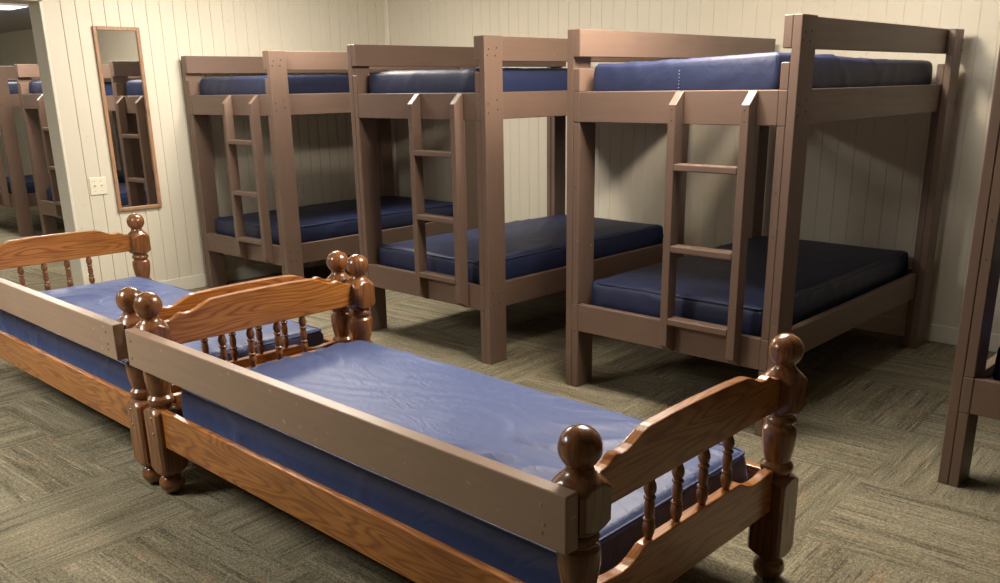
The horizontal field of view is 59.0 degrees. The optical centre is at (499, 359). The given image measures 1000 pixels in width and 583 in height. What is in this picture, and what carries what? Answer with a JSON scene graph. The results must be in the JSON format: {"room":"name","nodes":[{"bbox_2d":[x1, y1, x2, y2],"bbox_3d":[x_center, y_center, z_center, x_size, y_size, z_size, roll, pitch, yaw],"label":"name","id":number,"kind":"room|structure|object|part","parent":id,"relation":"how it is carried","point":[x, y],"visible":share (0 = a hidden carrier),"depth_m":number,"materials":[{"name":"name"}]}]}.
{"room":"dormitory","nodes":[
{"label":"dormitory","id":0,"kind":"room"},
{"bbox_2d":[0,138,6,176],"bbox_3d":[-12.820,-2.752,10.589,0.100,2.420,12.550,15,23,41],"label":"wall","id":1,"kind":"structure","parent":0,"point":[0,138],"depth_m":15.13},
{"bbox_2d":[0,2,31,32],"bbox_3d":[-4.522,-1.806,2.876,22.500,0.080,12.750,15,23,41],"label":"ceiling","id":2,"kind":"structure","parent":0,"point":[14,20],"depth_m":11.53,"materials":[{"name":"white paint"}]},
{"bbox_2d":[0,3,28,10],"bbox_3d":[-5.667,-3.727,9.288,0.630,0.022,1.230,15,23,41],"label":"recessed light","id":3,"kind":"object","parent":2,"relation":"in","point":[3,6],"visible":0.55,"depth_m":9.52,"materials":[{"name":"white plastic"}]},
{"bbox_2d":[0,5,25,9],"bbox_3d":[-5.667,-3.727,9.288,0.580,0.010,1.180,15,23,41],"label":"diffuser","id":4,"kind":"object","parent":3,"relation":"attached to","point":[2,7],"depth_m":9.62,"materials":[{"name":"white plastic"}]},
{"bbox_2d":[0,0,384,283],"bbox_3d":[-5.365,-0.798,3.892,0.180,2.420,12.550,15,23,41],"label":"wall","id":5,"kind":"structure","parent":0,"point":[170,30],"depth_m":6.79,"materials":[{"name":"beige wood"}]},
{"bbox_2d":[28,1,86,285],"bbox_3d":[-3.101,-1.397,6.241,0.191,2.095,0.020,15,23,41],"label":"trim","id":6,"kind":"structure","parent":5,"relation":"attached to","point":[35,8],"depth_m":6.15,"materials":[{"name":"beige wood"}]},
{"bbox_2d":[89,177,107,194],"bbox_3d":[-2.889,-1.250,6.365,0.020,0.124,0.120,15,23,41],"label":"light switch","id":7,"kind":"object","parent":5,"relation":"attached to","point":[98,186],"visible":1,"depth_m":6.37,"materials":[{"name":"beige plastic"}]},
{"bbox_2d":[91,26,161,211],"bbox_3d":[-2.700,-1.737,6.430,0.021,1.282,0.336,15,23,41],"label":"wall mirror","id":8,"kind":"object","parent":5,"relation":"attached to","point":[118,50],"visible":1,"depth_m":6.42,"materials":[{"name":"brown mirror"}]},
{"bbox_2d":[159,253,359,289],"bbox_3d":[-2.002,-0.766,7.499,0.012,0.105,2.940,15,23,41],"label":"baseboard","id":9,"kind":"structure","parent":5,"relation":"attached to","point":[246,272],"depth_m":7.33,"materials":[{"name":"beige wood"}]},
{"bbox_2d":[0,205,999,582],"bbox_3d":[-4.480,0.581,3.618,22.500,0.080,12.750,15,23,41],"label":"floor","id":10,"kind":"structure","parent":0,"point":[77,505],"depth_m":3.60,"materials":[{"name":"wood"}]},
{"bbox_2d":[0,66,40,236],"bbox_3d":[-5.067,-2.534,10.522,1.158,1.788,2.014,15,23,41],"label":"bunk bed","id":11,"kind":"object","parent":10,"relation":"on","point":[20,200],"visible":0.33,"depth_m":9.58,"materials":[{"name":"brown paint"}]},
{"bbox_3d":[-5.688,-1.835,10.035,1.004,0.142,0.036,15,23,41],"label":"rail","id":12,"kind":"part","parent":11,"relation":"part of","materials":[{"name":"brown paint"}]},
{"bbox_2d":[8,82,18,93],"bbox_3d":[-5.065,-3.167,10.345,0.954,0.174,1.814,15,23,41],"label":"mattress","id":13,"kind":"object","parent":11,"relation":"on","point":[13,88],"visible":0.02,"depth_m":9.51,"materials":[{"name":"blue plastic"}]},
{"bbox_3d":[-4.676,-2.955,10.041,0.038,0.142,1.942,15,23,41],"label":"rail","id":14,"kind":"part","parent":11,"relation":"part of","materials":[{"name":"brown paint"}]},
{"bbox_3d":[-4.680,-3.235,9.954,0.038,0.125,1.942,15,23,41],"label":"guard rail","id":15,"kind":"part","parent":11,"relation":"part of","materials":[{"name":"brown paint"}]},
{"bbox_3d":[-4.658,-1.952,10.353,0.038,0.142,1.942,15,23,41],"label":"rail","id":16,"kind":"part","parent":11,"relation":"part of","materials":[{"name":"brown paint"}]},
{"bbox_2d":[0,173,50,193],"bbox_3d":[-5.052,-2.163,10.655,0.971,0.174,1.804,15,23,41],"label":"mattress","id":17,"kind":"object","parent":11,"relation":"on","point":[29,181],"visible":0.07,"depth_m":9.86,"materials":[{"name":"blue plastic"}]},
{"bbox_2d":[14,64,62,234],"bbox_3d":[-3.756,-2.188,9.335,1.158,1.788,2.014,15,23,41],"label":"bunk bed","id":18,"kind":"object","parent":10,"relation":"on","point":[31,104],"visible":0.16,"depth_m":8.94,"materials":[{"name":"brown paint"}]},
{"bbox_3d":[-4.130,-3.088,9.452,0.038,0.125,1.942,15,23,41],"label":"guard rail","id":19,"kind":"part","parent":18,"relation":"part of","materials":[{"name":"brown paint"}]},
{"bbox_3d":[-4.394,-2.492,8.537,1.004,0.142,0.036,15,23,41],"label":"rail","id":20,"kind":"part","parent":18,"relation":"part of","materials":[{"name":"brown paint"}]},
{"bbox_2d":[29,81,42,93],"bbox_3d":[-3.753,-2.821,9.159,0.954,0.174,1.814,15,23,41],"label":"mattress","id":21,"kind":"object","parent":18,"relation":"on","point":[35,87],"visible":0.04,"depth_m":8.72,"materials":[{"name":"blue plastic"}]},
{"bbox_2d":[46,188,52,201],"bbox_3d":[-3.740,-1.817,9.469,0.971,0.174,1.804,15,23,41],"label":"mattress","id":22,"kind":"object","parent":18,"relation":"on","point":[48,191],"visible":0.02,"depth_m":9.10,"materials":[{"name":"blue plastic"}]},
{"bbox_3d":[-4.377,-1.489,8.849,1.004,0.142,0.036,15,23,41],"label":"rail","id":23,"kind":"part","parent":18,"relation":"part of","materials":[{"name":"brown paint"}]},
{"bbox_2d":[0,213,353,482],"bbox_3d":[-1.819,-0.192,4.460,2.144,0.807,1.126,15,23,41],"label":"bed","id":24,"kind":"object","parent":10,"relation":"on","point":[104,335],"visible":0.48,"depth_m":3.88,"materials":[{"name":"wood"}]},
{"bbox_3d":[-2.149,0.030,4.163,1.935,0.148,0.028,15,23,41],"label":"rail","id":25,"kind":"part","parent":24,"relation":"part of","materials":[{"name":"brown wood"}]},
{"bbox_3d":[-2.548,-0.641,5.069,0.032,0.156,0.869,15,23,41],"label":"headboard rail","id":26,"kind":"part","parent":24,"relation":"part of","materials":[{"name":"brown wood"}]},
{"bbox_3d":[-1.401,0.118,3.470,0.109,0.634,0.109,15,23,41],"label":"post","id":27,"kind":"part","parent":24,"relation":"part of","materials":[{"name":"brown wood"}]},
{"bbox_3d":[-2.210,-0.494,5.483,0.109,0.634,0.109,15,23,41],"label":"post","id":28,"kind":"part","parent":24,"relation":"part of","materials":[{"name":"brown wood"}]},
{"bbox_2d":[0,277,323,391],"bbox_3d":[-1.806,-0.152,4.483,1.943,0.237,0.904,15,23,41],"label":"mattress","id":29,"kind":"object","parent":24,"relation":"on","point":[99,298],"visible":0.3,"depth_m":4.23,"materials":[{"name":"blue plastic"}]},
{"bbox_3d":[-1.071,-0.248,3.724,0.032,0.156,0.869,15,23,41],"label":"footboard rail","id":30,"kind":"part","parent":24,"relation":"part of","materials":[{"name":"brown wood"}]},
{"bbox_3d":[-1.066,0.063,3.821,0.032,0.164,0.869,15,23,41],"label":"footboard rail","id":31,"kind":"part","parent":24,"relation":"part of","materials":[{"name":"brown wood"}]},
{"bbox_3d":[-1.458,-0.198,4.856,1.935,0.148,0.028,15,23,41],"label":"rail","id":32,"kind":"part","parent":24,"relation":"part of","materials":[{"name":"brown wood"}]},
{"bbox_3d":[-0.734,-0.101,4.138,0.109,0.634,0.109,15,23,41],"label":"post","id":33,"kind":"part","parent":24,"relation":"part of","materials":[{"name":"brown wood"}]},
{"bbox_2d":[181,50,477,287],"bbox_3d":[-1.297,-1.525,7.120,1.158,1.756,2.014,15,23,41],"label":"bunk bed","id":34,"kind":"object","parent":10,"relation":"on","point":[277,104],"visible":0.62,"depth_m":6.43,"materials":[{"name":"brown paint"}]},
{"bbox_3d":[-1.668,-2.136,7.324,0.038,0.140,1.942,15,23,41],"label":"rail","id":35,"kind":"part","parent":34,"relation":"part of","materials":[{"name":"brown paint"}]},
{"bbox_3d":[-2.288,-1.428,6.864,0.076,1.756,0.135,15,23,41],"label":"post","id":36,"kind":"part","parent":34,"relation":"part of","materials":[{"name":"brown paint"}]},
{"bbox_3d":[-1.651,-1.150,7.631,0.038,0.140,1.942,15,23,41],"label":"rail","id":37,"kind":"part","parent":34,"relation":"part of","materials":[{"name":"brown paint"}]},
{"bbox_3d":[-1.932,-1.819,6.321,1.004,0.140,0.036,15,23,41],"label":"rail","id":38,"kind":"part","parent":34,"relation":"part of","materials":[{"name":"brown paint"}]},
{"bbox_3d":[-1.915,-0.834,6.628,1.004,0.140,0.036,15,23,41],"label":"rail","id":39,"kind":"part","parent":34,"relation":"part of","materials":[{"name":"brown paint"}]},
{"bbox_2d":[200,75,349,94],"bbox_3d":[-1.295,-2.148,6.947,0.954,0.174,1.814,15,23,41],"label":"mattress","id":40,"kind":"object","parent":34,"relation":"on","point":[297,84],"visible":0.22,"depth_m":6.30,"materials":[{"name":"blue plastic"}]},
{"bbox_3d":[-1.494,-1.222,6.158,0.077,1.756,0.135,15,23,41],"label":"post","id":41,"kind":"part","parent":34,"relation":"part of","materials":[{"name":"brown paint"}]},
{"bbox_3d":[-1.673,-2.410,7.239,0.038,0.123,1.942,15,23,41],"label":"guard rail","id":42,"kind":"part","parent":34,"relation":"part of","materials":[{"name":"brown paint"}]},
{"bbox_3d":[-0.903,-1.938,6.644,0.038,0.140,1.942,15,23,41],"label":"rail","id":43,"kind":"part","parent":34,"relation":"part of","materials":[{"name":"brown paint"}]},
{"bbox_2d":[215,195,452,244],"bbox_3d":[-1.282,-1.163,7.251,0.971,0.174,1.804,14,23,41],"label":"mattress","id":44,"kind":"object","parent":34,"relation":"on","point":[322,221],"visible":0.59,"depth_m":6.89,"materials":[{"name":"blue plastic"}]},
{"bbox_3d":[-0.908,-2.212,6.559,0.038,0.123,1.942,15,23,41],"label":"guard rail","id":45,"kind":"part","parent":34,"relation":"part of","materials":[{"name":"brown paint"}]},
{"bbox_3d":[-0.886,-0.952,6.951,0.038,0.140,1.942,15,23,41],"label":"rail","id":46,"kind":"part","parent":34,"relation":"part of","materials":[{"name":"brown paint"}]},
{"bbox_3d":[-1.060,-1.841,8.124,0.076,1.756,0.135,15,23,41],"label":"post","id":47,"kind":"part","parent":34,"relation":"part of","materials":[{"name":"brown paint"}]},
{"bbox_3d":[-0.265,-1.636,7.420,0.077,1.756,0.141,15,23,41],"label":"post","id":48,"kind":"part","parent":34,"relation":"part of","materials":[{"name":"brown paint"}]},
{"bbox_2d":[125,254,807,582],"bbox_3d":[-0.239,0.226,3.027,2.144,0.807,1.126,15,23,41],"label":"bed","id":49,"kind":"object","parent":10,"relation":"on","point":[565,515],"visible":0.81,"depth_m":2.48,"materials":[{"name":"brown wood"}]},
{"bbox_3d":[-1.297,0.144,3.381,0.109,0.634,0.109,15,23,41],"label":"post","id":50,"kind":"part","parent":49,"relation":"part of","materials":[{"name":"brown wood"}]},
{"bbox_3d":[-0.963,0.089,3.733,0.032,0.164,0.869,15,23,41],"label":"headboard rail","id":51,"kind":"part","parent":49,"relation":"part of","materials":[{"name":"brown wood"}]},
{"bbox_3d":[-0.968,-0.223,3.636,0.032,0.156,0.869,15,23,41],"label":"headboard rail","id":52,"kind":"part","parent":49,"relation":"part of","materials":[{"name":"brown wood"}]},
{"bbox_3d":[-0.569,0.448,2.730,1.935,0.148,0.028,15,23,41],"label":"rail","id":53,"kind":"part","parent":49,"relation":"part of","materials":[{"name":"brown wood"}]},
{"bbox_3d":[-0.631,-0.075,4.050,0.109,0.634,0.109,15,23,41],"label":"post","id":54,"kind":"part","parent":49,"relation":"part of","materials":[{"name":"brown wood"}]},
{"bbox_2d":[181,340,747,582],"bbox_3d":[-0.232,0.266,3.052,1.943,0.237,0.904,15,23,41],"label":"mattress","id":55,"kind":"object","parent":49,"relation":"on","point":[519,427],"visible":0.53,"depth_m":2.85,"materials":[{"name":"blue plastic"}]},
{"bbox_3d":[0.181,0.536,2.038,0.109,0.634,0.109,15,23,41],"label":"post","id":56,"kind":"part","parent":49,"relation":"part of","materials":[{"name":"brown wood"}]},
{"bbox_3d":[0.515,0.481,2.389,0.032,0.164,0.869,15,23,41],"label":"footboard rail","id":57,"kind":"part","parent":49,"relation":"part of","materials":[{"name":"brown wood"}]},
{"bbox_3d":[0.509,0.170,2.293,0.032,0.156,0.869,15,23,41],"label":"footboard rail","id":58,"kind":"part","parent":49,"relation":"part of","materials":[{"name":"brown wood"}]},
{"bbox_3d":[0.122,0.221,3.423,1.935,0.148,0.028,15,23,41],"label":"rail","id":59,"kind":"part","parent":49,"relation":"part of","materials":[{"name":"brown wood"}]},
{"bbox_3d":[0.847,0.317,2.707,0.109,0.634,0.109,15,23,41],"label":"post","id":60,"kind":"part","parent":49,"relation":"part of","materials":[{"name":"brown wood"}]},
{"bbox_2d":[347,35,688,364],"bbox_3d":[0.171,-1.132,5.776,1.158,1.756,2.014,15,23,42],"label":"bunk bed","id":61,"kind":"object","parent":10,"relation":"on","point":[489,105],"visible":0.66,"depth_m":5.05,"materials":[{"name":"brown paint"}]},
{"bbox_3d":[-0.192,-1.746,5.988,0.038,0.140,1.942,15,23,42],"label":"rail","id":62,"kind":"part","parent":61,"relation":"part of","materials":[{"name":"brown paint"}]},
{"bbox_3d":[-0.825,-1.042,5.541,0.076,1.756,0.135,15,23,42],"label":"post","id":63,"kind":"part","parent":61,"relation":"part of","materials":[{"name":"brown paint"}]},
{"bbox_3d":[-0.175,-0.760,6.295,0.038,0.140,1.942,15,23,42],"label":"rail","id":64,"kind":"part","parent":61,"relation":"part of","materials":[{"name":"brown paint"}]},
{"bbox_3d":[-0.478,-1.431,4.991,1.004,0.140,0.036,15,23,42],"label":"rail","id":65,"kind":"part","parent":61,"relation":"part of","materials":[{"name":"brown paint"}]},
{"bbox_3d":[-0.461,-0.445,5.297,1.004,0.140,0.036,15,23,42],"label":"rail","id":66,"kind":"part","parent":61,"relation":"part of","materials":[{"name":"brown paint"}]},
{"bbox_3d":[-0.197,-2.020,5.903,0.038,0.123,1.942,15,23,42],"label":"guard rail","id":67,"kind":"part","parent":61,"relation":"part of","materials":[{"name":"brown paint"}]},
{"bbox_2d":[369,67,594,93],"bbox_3d":[0.174,-1.756,5.603,0.954,0.174,1.814,15,24,42],"label":"mattress","id":68,"kind":"object","parent":61,"relation":"on","point":[514,79],"visible":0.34,"depth_m":4.97,"materials":[{"name":"blue plastic"}]},
{"bbox_3d":[-0.048,-0.831,4.819,0.077,1.756,0.135,15,23,42],"label":"post","id":69,"kind":"part","parent":61,"relation":"part of","materials":[{"name":"brown paint"}]},
{"bbox_2d":[379,214,662,283],"bbox_3d":[0.187,-0.770,5.907,0.971,0.174,1.804,15,24,42],"label":"mattress","id":70,"kind":"object","parent":61,"relation":"on","point":[535,245],"visible":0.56,"depth_m":5.56,"materials":[{"name":"blue plastic"}]},
{"bbox_3d":[0.557,-1.542,5.292,0.038,0.140,1.942,15,23,42],"label":"rail","id":71,"kind":"part","parent":61,"relation":"part of","materials":[{"name":"brown paint"}]},
{"bbox_3d":[0.431,-1.447,6.775,0.076,1.756,0.135,15,23,42],"label":"post","id":72,"kind":"part","parent":61,"relation":"part of","materials":[{"name":"brown paint"}]},
{"bbox_3d":[0.575,-0.557,5.599,0.038,0.140,1.942,15,23,42],"label":"rail","id":73,"kind":"part","parent":61,"relation":"part of","materials":[{"name":"brown paint"}]},
{"bbox_3d":[0.553,-1.817,5.207,0.038,0.123,1.942,15,23,42],"label":"guard rail","id":74,"kind":"part","parent":61,"relation":"part of","materials":[{"name":"brown paint"}]},
{"bbox_3d":[1.210,-1.237,6.055,0.077,1.756,0.141,15,23,42],"label":"post","id":75,"kind":"part","parent":61,"relation":"part of","materials":[{"name":"brown paint"}]},
{"bbox_2d":[566,14,964,436],"bbox_3d":[1.396,-0.812,4.677,1.158,1.756,2.014,15,23,41],"label":"bunk bed","id":76,"kind":"object","parent":10,"relation":"on","point":[791,108],"visible":0.86,"depth_m":4.10,"materials":[{"name":"brown paint"}]},
{"bbox_3d":[1.026,-1.423,4.883,0.038,0.140,1.942,15,23,41],"label":"rail","id":77,"kind":"part","parent":76,"relation":"part of","materials":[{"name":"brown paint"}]},
{"bbox_3d":[0.404,-0.716,4.426,0.076,1.756,0.135,15,23,41],"label":"post","id":78,"kind":"part","parent":76,"relation":"part of","materials":[{"name":"brown paint"}]},
{"bbox_3d":[1.044,-0.438,5.190,0.038,0.140,1.942,15,23,41],"label":"rail","id":79,"kind":"part","parent":76,"relation":"part of","materials":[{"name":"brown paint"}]},
{"bbox_3d":[0.774,-0.122,4.188,1.004,0.140,0.036,15,23,41],"label":"rail","id":80,"kind":"part","parent":76,"relation":"part of","materials":[{"name":"brown paint"}]},
{"bbox_3d":[1.022,-1.698,4.798,0.038,0.123,1.942,15,23,41],"label":"guard rail","id":81,"kind":"part","parent":76,"relation":"part of","materials":[{"name":"brown paint"}]},
{"bbox_3d":[0.757,-1.107,3.882,1.004,0.140,0.036,15,23,41],"label":"rail","id":82,"kind":"part","parent":76,"relation":"part of","materials":[{"name":"brown paint"}]},
{"bbox_2d":[592,236,908,336],"bbox_3d":[1.411,-0.450,4.808,0.971,0.174,1.804,15,23,41],"label":"mattress","id":83,"kind":"object","parent":76,"relation":"on","point":[828,275],"visible":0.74,"depth_m":4.44,"materials":[{"name":"blue plastic"}]},
{"bbox_3d":[1.638,-1.128,5.680,0.076,1.756,0.135,15,23,41],"label":"post","id":84,"kind":"part","parent":76,"relation":"part of","materials":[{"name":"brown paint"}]},
{"bbox_2d":[593,52,932,90],"bbox_3d":[1.398,-1.440,4.501,0.966,0.185,1.837,15,23,41],"label":"mattress","id":85,"kind":"object","parent":76,"relation":"on","point":[756,71],"visible":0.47,"depth_m":3.92,"materials":[{"name":"blue plastic"}]},
{"bbox_3d":[1.194,-0.509,3.717,0.077,1.756,0.135,15,23,41],"label":"post","id":86,"kind":"part","parent":76,"relation":"part of","materials":[{"name":"brown paint"}]},
{"bbox_3d":[1.805,-0.238,4.506,0.038,0.140,1.942,15,23,41],"label":"rail","id":87,"kind":"part","parent":76,"relation":"part of","materials":[{"name":"brown paint"}]},
{"bbox_3d":[1.788,-1.224,4.200,0.038,0.140,1.942,15,23,41],"label":"rail","id":88,"kind":"part","parent":76,"relation":"part of","materials":[{"name":"brown paint"}]},
{"bbox_3d":[1.783,-1.498,4.114,0.038,0.123,1.942,15,23,41],"label":"guard rail","id":89,"kind":"part","parent":76,"relation":"part of","materials":[{"name":"brown paint"}]},
{"bbox_3d":[2.075,-0.555,5.509,1.004,0.140,0.036,15,23,41],"label":"rail","id":90,"kind":"part","parent":76,"relation":"part of","materials":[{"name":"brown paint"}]},
{"bbox_3d":[2.430,-0.921,4.973,0.077,1.756,0.141,15,23,41],"label":"post","id":91,"kind":"part","parent":76,"relation":"part of","materials":[{"name":"brown paint"}]},
{"bbox_2d":[938,47,999,486],"bbox_3d":[2.767,-0.456,3.458,1.158,1.756,2.014,15,24,42],"label":"bunk bed","id":92,"kind":"object","parent":10,"relation":"on","point":[974,392],"visible":1,"depth_m":3.25,"materials":[{"name":"brown paint"}]},
{"bbox_3d":[2.421,-0.085,3.977,0.038,0.140,1.942,15,24,42],"label":"rail","id":93,"kind":"part","parent":92,"relation":"part of","materials":[{"name":"brown paint"}]},
{"bbox_3d":[2.135,0.231,2.979,1.004,0.140,0.036,15,24,42],"label":"rail","id":94,"kind":"part","parent":92,"relation":"part of","materials":[{"name":"brown paint"}]},
{"bbox_2d":[993,347,999,380],"bbox_3d":[2.803,-0.096,3.595,0.971,0.174,1.804,15,23,42],"label":"mattress","id":95,"kind":"object","parent":92,"relation":"on","point":[996,374],"visible":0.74,"depth_m":3.30,"materials":[{"name":"blue plastic"}]},
{"bbox_2d":[0,0,999,333],"bbox_3d":[-0.232,-2.035,7.584,22.500,2.420,0.150,15,23,41],"label":"wall","id":96,"kind":"structure","parent":0,"point":[863,179],"depth_m":5.83,"materials":[{"name":"beige wood"}]},
{"bbox_2d":[383,0,397,195],"bbox_3d":[-1.001,-2.252,8.147,0.055,2.315,0.020,15,23,41],"label":"trim","id":97,"kind":"structure","parent":96,"relation":"attached to","point":[385,2],"depth_m":8.15,"materials":[{"name":"beige wood"}]},
{"bbox_2d":[854,315,999,351],"bbox_3d":[3.474,0.069,4.510,12.250,0.105,0.012,15,23,41],"label":"baseboard","id":98,"kind":"structure","parent":96,"relation":"attached to","point":[882,324],"depth_m":5.31,"materials":[{"name":"beige wood"}]}
]}

